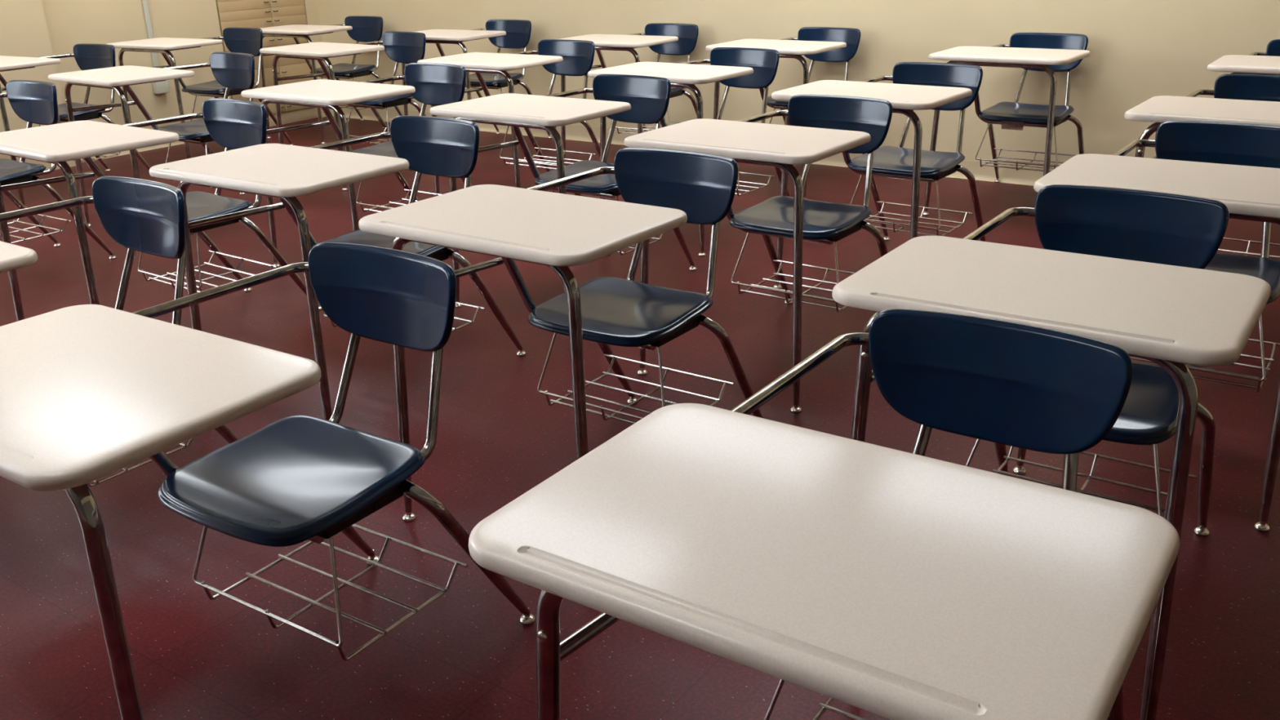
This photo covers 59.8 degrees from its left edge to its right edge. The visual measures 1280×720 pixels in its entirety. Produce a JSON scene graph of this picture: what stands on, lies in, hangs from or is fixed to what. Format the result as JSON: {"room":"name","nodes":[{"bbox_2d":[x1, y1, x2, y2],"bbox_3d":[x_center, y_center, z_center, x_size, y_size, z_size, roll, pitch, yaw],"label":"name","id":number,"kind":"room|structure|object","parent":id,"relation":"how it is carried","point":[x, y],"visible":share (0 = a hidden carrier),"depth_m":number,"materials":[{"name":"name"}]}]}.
{"room":"classroom","nodes":[
{"label":"classroom","id":0,"kind":"room"},
{"bbox_2d":[0,0,331,169],"bbox_3d":[-5.179,-1.777,4.632,0.290,2.850,9.415,13,25,33],"label":"wall","id":1,"kind":"structure","parent":0,"point":[28,28],"depth_m":7.15,"materials":[{"name":"beige paint"}]},
{"bbox_2d":[120,85,133,101],"bbox_3d":[-3.358,-1.752,7.288,0.008,0.116,0.074,13,25,33],"label":"power outlet","id":2,"kind":"object","parent":1,"relation":"attached to","point":[130,98],"visible":0.13,"depth_m":7.30,"materials":[{"name":"beige plastic"}]},
{"bbox_2d":[80,137,196,163],"bbox_3d":[-3.251,-1.481,7.527,0.026,0.095,1.230,13,25,33],"label":"baseboard","id":3,"kind":"structure","parent":1,"relation":"attached to","point":[176,143],"depth_m":7.47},
{"bbox_2d":[141,0,169,93],"bbox_3d":[-3.241,-2.952,7.021,0.044,2.493,0.090,13,25,33],"label":"cable raceway","id":4,"kind":"object","parent":1,"relation":"attached to","point":[159,87],"visible":0.7,"depth_m":7.38,"materials":[{"name":"beige plastic"}]},
{"bbox_2d":[0,116,1279,719],"bbox_3d":[-1.554,0.406,2.797,9.230,0.100,9.815,13,25,33],"label":"floor","id":5,"kind":"structure","parent":0,"point":[467,654],"depth_m":2.71,"materials":[{"name":"red tile"}]},
{"bbox_2d":[0,80,116,259],"bbox_3d":[-2.761,-0.704,4.562,0.610,0.762,0.904,12,25,32],"label":"student desk","id":6,"kind":"object","parent":5,"relation":"on","point":[35,102],"visible":0.94,"depth_m":4.75,"materials":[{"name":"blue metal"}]},
{"bbox_2d":[0,213,71,243],"bbox_3d":[-2.678,-0.653,4.711,0.411,0.232,0.304,12,25,32],"label":"basket","id":7,"kind":"object","parent":6,"relation":"on","point":[14,221],"depth_m":4.75,"materials":[{"name":"metal"}]},
{"bbox_2d":[0,43,154,208],"bbox_3d":[-3.302,-1.335,6.232,0.610,0.762,0.904,11,24,29],"label":"student desk","id":8,"kind":"object","parent":5,"relation":"on","point":[87,56],"visible":0.62,"depth_m":6.33,"materials":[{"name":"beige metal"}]},
{"bbox_2d":[39,124,120,162],"bbox_3d":[-3.225,-1.285,6.384,0.411,0.232,0.304,11,24,29],"label":"basket","id":9,"kind":"object","parent":8,"relation":"on","point":[115,154],"depth_m":6.36,"materials":[{"name":"metal"}]},
{"bbox_2d":[0,176,239,486],"bbox_3d":[-1.395,0.047,2.516,0.610,0.762,0.904,13,26,33],"label":"student desk","id":10,"kind":"object","parent":5,"relation":"on","point":[147,216],"visible":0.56,"depth_m":2.70,"materials":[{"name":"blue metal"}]},
{"bbox_2d":[87,438,192,486],"bbox_3d":[-1.308,0.100,2.663,0.411,0.232,0.304,13,26,33],"label":"basket","id":11,"kind":"object","parent":10,"relation":"on","point":[184,445],"depth_m":2.57,"materials":[{"name":"metal"}]},
{"bbox_2d":[48,52,254,226],"bbox_3d":[-2.270,-1.085,5.506,0.610,0.762,0.904,14,26,35],"label":"student desk","id":12,"kind":"object","parent":5,"relation":"on","point":[233,70],"visible":0.73,"depth_m":5.40,"materials":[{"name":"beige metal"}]},
{"bbox_2d":[165,142,207,180],"bbox_3d":[-2.180,-1.032,5.650,0.411,0.232,0.304,14,26,35],"label":"basket","id":13,"kind":"object","parent":12,"relation":"on","point":[204,144],"depth_m":5.64,"materials":[{"name":"metal"}]},
{"bbox_2d":[0,97,322,321],"bbox_3d":[-1.648,-0.453,3.826,0.610,0.762,0.904,14,26,35],"label":"student desk","id":14,"kind":"object","parent":5,"relation":"on","point":[232,123],"visible":0.72,"depth_m":3.74,"materials":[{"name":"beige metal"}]},
{"bbox_2d":[137,232,277,292],"bbox_3d":[-1.558,-0.400,3.971,0.411,0.232,0.304,14,26,35],"label":"basket","id":15,"kind":"object","parent":14,"relation":"on","point":[203,236],"depth_m":4.01,"materials":[{"name":"metal"}]},
{"bbox_2d":[106,27,293,163],"bbox_3d":[-2.758,-1.685,7.091,0.610,0.762,0.904,11,25,30],"label":"student desk","id":16,"kind":"object","parent":5,"relation":"on","point":[238,40],"visible":0.81,"depth_m":7.03,"materials":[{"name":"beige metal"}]},
{"bbox_2d":[191,95,269,120],"bbox_3d":[-2.679,-1.634,7.243,0.411,0.232,0.304,11,25,30],"label":"basket","id":17,"kind":"object","parent":16,"relation":"on","point":[215,96],"depth_m":7.20,"materials":[{"name":"metal"}]},
{"bbox_2d":[215,0,318,126],"bbox_3d":[-2.784,-2.741,7.982,0.193,2.090,0.750,13,25,33],"label":"storage cabinet","id":18,"kind":"object","parent":5,"relation":"on","point":[258,14],"visible":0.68,"depth_m":8.15,"materials":[{"name":"beige laminate"}]},
{"bbox_2d":[0,242,535,719],"bbox_3d":[-0.659,0.274,1.885,0.610,0.754,0.904,12,25,31],"label":"student desk","id":19,"kind":"object","parent":5,"relation":"on","point":[89,393],"visible":1,"depth_m":1.79,"materials":[{"name":"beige plastic"}]},
{"bbox_2d":[192,524,467,660],"bbox_3d":[-0.577,0.322,2.033,0.411,0.232,0.304,12,25,31],"label":"basket","id":20,"kind":"object","parent":19,"relation":"on","point":[329,534],"depth_m":2.03,"materials":[{"name":"metal"}]},
{"bbox_2d":[259,15,402,144],"bbox_3d":[-2.154,-1.987,7.823,0.610,0.762,0.904,11,25,30],"label":"student desk","id":21,"kind":"object","parent":5,"relation":"on","point":[362,28],"visible":0.81,"depth_m":7.81,"materials":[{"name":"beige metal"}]},
{"bbox_2d":[321,77,382,110],"bbox_3d":[-2.074,-1.936,7.974,0.411,0.232,0.304,11,25,30],"label":"basket","id":22,"kind":"object","parent":21,"relation":"on","point":[336,78],"depth_m":7.88,"materials":[{"name":"metal"}]},
{"bbox_2d":[149,115,526,420],"bbox_3d":[-0.825,-0.274,3.301,0.610,0.762,0.904,12,25,32],"label":"student desk","id":23,"kind":"object","parent":5,"relation":"on","point":[445,147],"visible":0.68,"depth_m":3.10,"materials":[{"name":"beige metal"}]},
{"bbox_2d":[323,302,485,332],"bbox_3d":[-0.741,-0.223,3.449,0.411,0.232,0.304,12,25,32],"label":"basket","id":24,"kind":"object","parent":23,"relation":"on","point":[462,304],"depth_m":3.48,"materials":[{"name":"metal"}]},
{"bbox_2d":[259,31,426,191],"bbox_3d":[-1.596,-1.465,6.433,0.610,0.762,0.904,14,26,35],"label":"student desk","id":25,"kind":"object","parent":5,"relation":"on","point":[405,47],"visible":0.62,"depth_m":6.35,"materials":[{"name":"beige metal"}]},
{"bbox_2d":[346,106,391,144],"bbox_3d":[-1.505,-1.412,6.577,0.411,0.232,0.304,14,26,35],"label":"basket","id":26,"kind":"object","parent":25,"relation":"on","point":[373,108],"depth_m":6.56,"materials":[{"name":"metal"}]},
{"bbox_2d":[240,62,471,267],"bbox_3d":[-1.095,-0.826,4.746,0.610,0.762,0.904,13,26,33],"label":"student desk","id":27,"kind":"object","parent":5,"relation":"on","point":[428,83],"visible":0.5,"depth_m":4.64,"materials":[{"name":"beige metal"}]},
{"bbox_2d":[355,171,441,212],"bbox_3d":[-1.008,-0.774,4.892,0.411,0.232,0.304,13,26,33],"label":"basket","id":28,"kind":"object","parent":27,"relation":"on","point":[398,175],"depth_m":5.03,"materials":[{"name":"metal"}]},
{"bbox_2d":[401,19,552,161],"bbox_3d":[-1.030,-1.738,7.092,0.610,0.762,0.904,11,25,30],"label":"student desk","id":29,"kind":"object","parent":5,"relation":"on","point":[502,33],"visible":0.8,"depth_m":7.12,"materials":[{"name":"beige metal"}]},
{"bbox_2d":[417,39,607,195],"bbox_3d":[-0.573,-1.190,5.642,0.610,0.762,0.904,13,25,32],"label":"student desk","id":30,"kind":"object","parent":5,"relation":"on","point":[564,57],"visible":0.52,"depth_m":5.69,"materials":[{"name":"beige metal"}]},
{"bbox_2d":[499,125,595,168],"bbox_3d":[-0.487,-1.138,5.790,0.411,0.232,0.304,13,25,32],"label":"basket","id":31,"kind":"object","parent":30,"relation":"on","point":[588,128],"depth_m":5.82,"materials":[{"name":"metal"}]},
{"bbox_2d":[358,147,763,522],"bbox_3d":[-0.103,-0.054,2.675,0.610,0.762,0.904,13,26,33],"label":"student desk","id":32,"kind":"object","parent":5,"relation":"on","point":[662,190],"visible":0.95,"depth_m":2.58,"materials":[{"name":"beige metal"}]},
{"bbox_2d":[537,333,733,423],"bbox_3d":[-0.017,-0.002,2.822,0.411,0.232,0.304,13,26,33],"label":"basket","id":33,"kind":"object","parent":32,"relation":"on","point":[604,347],"depth_m":2.83,"materials":[{"name":"metal"}]},
{"bbox_2d":[430,74,697,308],"bbox_3d":[-0.230,-0.627,4.164,0.610,0.762,0.904,13,26,34],"label":"student desk","id":34,"kind":"object","parent":5,"relation":"on","point":[633,99],"visible":0.76,"depth_m":4.08,"materials":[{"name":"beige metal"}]},
{"bbox_2d":[552,190,663,255],"bbox_3d":[-0.142,-0.574,4.310,0.411,0.232,0.304,13,26,34],"label":"basket","id":35,"kind":"object","parent":34,"relation":"on","point":[612,194],"depth_m":4.15,"materials":[{"name":"metal"}]},
{"bbox_2d":[560,22,698,165],"bbox_3d":[0.002,-1.514,6.434,0.610,0.762,0.904,12,25,32],"label":"student desk","id":36,"kind":"object","parent":5,"relation":"on","point":[663,38],"visible":0.54,"depth_m":6.43,"materials":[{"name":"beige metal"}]},
{"bbox_2d":[614,109,679,133],"bbox_3d":[0.086,-1.462,6.583,0.411,0.232,0.304,12,25,32],"label":"basket","id":37,"kind":"object","parent":36,"relation":"on","point":[633,128],"depth_m":6.60,"materials":[{"name":"metal"}]},
{"bbox_2d":[587,47,790,257],"bbox_3d":[0.282,-0.972,5.014,0.610,0.762,0.904,14,26,35],"label":"student desk","id":38,"kind":"object","parent":5,"relation":"on","point":[734,67],"visible":0.59,"depth_m":4.93,"materials":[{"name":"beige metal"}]},
{"bbox_2d":[734,162,775,195],"bbox_3d":[0.372,-0.919,5.158,0.411,0.232,0.304,14,26,35],"label":"basket","id":39,"kind":"object","parent":38,"relation":"on","point":[765,184],"depth_m":5.15,"materials":[{"name":"metal"}]},
{"bbox_2d":[624,93,892,413],"bbox_3d":[0.455,-0.387,3.491,0.610,0.762,0.904,13,26,34],"label":"student desk","id":40,"kind":"object","parent":5,"relation":"on","point":[822,126],"visible":0.97,"depth_m":3.41,"materials":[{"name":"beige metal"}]},
{"bbox_2d":[730,232,854,311],"bbox_3d":[0.543,-0.334,3.636,0.411,0.232,0.304,13,26,34],"label":"basket","id":41,"kind":"object","parent":40,"relation":"on","point":[766,237],"depth_m":3.64,"materials":[{"name":"metal"}]},
{"bbox_2d":[705,26,864,199],"bbox_3d":[0.830,-1.328,5.889,0.610,0.762,0.904,13,26,34],"label":"student desk","id":42,"kind":"object","parent":5,"relation":"on","point":[823,44],"visible":0.55,"depth_m":5.85,"materials":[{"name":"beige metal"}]},
{"bbox_2d":[468,308,1179,719],"bbox_3d":[0.322,0.423,1.423,0.610,0.754,0.904,12,25,32],"label":"student desk","id":43,"kind":"object","parent":5,"relation":"on","point":[891,584],"visible":1,"depth_m":1.09,"materials":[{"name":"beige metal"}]},
{"bbox_2d":[764,679,866,719],"bbox_3d":[0.407,0.471,1.569,0.411,0.232,0.304,12,25,32],"label":"basket","id":44,"kind":"object","parent":43,"relation":"on","point":[824,706],"depth_m":1.69,"materials":[{"name":"metal"}]},
{"bbox_2d":[771,62,986,288],"bbox_3d":[0.974,-0.701,4.260,0.610,0.762,0.904,14,26,35],"label":"student desk","id":45,"kind":"object","parent":5,"relation":"on","point":[916,86],"visible":0.87,"depth_m":4.25,"materials":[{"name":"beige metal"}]},
{"bbox_2d":[850,174,972,235],"bbox_3d":[1.064,-0.648,4.404,0.411,0.232,0.304,14,26,35],"label":"basket","id":46,"kind":"object","parent":45,"relation":"on","point":[873,187],"depth_m":4.38,"materials":[{"name":"metal"}]},
{"bbox_2d":[923,32,1089,215],"bbox_3d":[1.788,-1.112,5.256,0.610,0.762,0.904,13,26,33],"label":"student desk","id":47,"kind":"object","parent":5,"relation":"on","point":[1050,53],"visible":0.97,"depth_m":5.23,"materials":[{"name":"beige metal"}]},
{"bbox_2d":[974,123,1075,171],"bbox_3d":[1.876,-1.060,5.402,0.411,0.232,0.304,13,26,33],"label":"basket","id":48,"kind":"object","parent":47,"relation":"on","point":[1019,126],"depth_m":5.39,"materials":[{"name":"metal"}]},
{"bbox_2d":[831,184,1271,719],"bbox_3d":[0.814,0.129,2.133,0.610,0.762,0.904,12,25,32],"label":"student desk","id":49,"kind":"object","parent":5,"relation":"on","point":[1122,268],"visible":0.64,"depth_m":1.87,"materials":[{"name":"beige plastic"}]},
{"bbox_2d":[964,438,1196,516],"bbox_3d":[0.899,0.180,2.280,0.411,0.232,0.304,12,25,32],"label":"basket","id":50,"kind":"object","parent":49,"relation":"on","point":[1159,509],"depth_m":2.36,"materials":[{"name":"metal"}]},
{"bbox_2d":[1012,120,1279,532],"bbox_3d":[1.390,-0.154,2.816,0.610,0.762,0.904,12,25,32],"label":"student desk","id":51,"kind":"object","parent":5,"relation":"on","point":[1237,166],"visible":0.62,"depth_m":2.68,"materials":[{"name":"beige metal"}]},
{"bbox_2d":[1129,314,1279,392],"bbox_3d":[1.475,-0.102,2.964,0.411,0.232,0.304,12,25,32],"label":"basket","id":52,"kind":"object","parent":51,"relation":"on","point":[1260,380],"depth_m":2.86,"materials":[{"name":"metal"}]},
{"bbox_2d":[1124,73,1279,257],"bbox_3d":[1.974,-0.499,3.660,0.610,0.762,0.904,13,26,34],"label":"student desk","id":53,"kind":"object","parent":5,"relation":"on","point":[1238,98],"visible":0.51,"depth_m":3.45,"materials":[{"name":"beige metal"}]},
{"bbox_2d":[1217,237,1279,257],"bbox_3d":[2.063,-0.446,3.805,0.411,0.232,0.304,13,26,34],"label":"basket","id":54,"kind":"object","parent":53,"relation":"on","point":[1246,252],"depth_m":3.93,"materials":[{"name":"metal"}]},
{"bbox_2d":[1207,39,1279,75],"bbox_3d":[2.719,-0.903,4.643,0.610,0.762,0.904,13,25,33],"label":"student desk","id":55,"kind":"object","parent":5,"relation":"on","point":[1268,62],"visible":0.3,"depth_m":4.37,"materials":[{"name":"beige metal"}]},
{"bbox_2d":[317,0,1279,168],"bbox_3d":[1.097,-2.469,5.921,9.330,2.850,0.150,13,25,33],"label":"wall","id":56,"kind":"structure","parent":0,"point":[1140,51],"depth_m":5.87,"materials":[{"name":"beige paint"}]},
{"bbox_2d":[333,104,1053,186],"bbox_3d":[1.180,-1.136,6.289,8.700,0.095,0.026,13,25,33],"label":"baseboard","id":57,"kind":"structure","parent":56,"relation":"attached to","point":[573,132],"depth_m":7.15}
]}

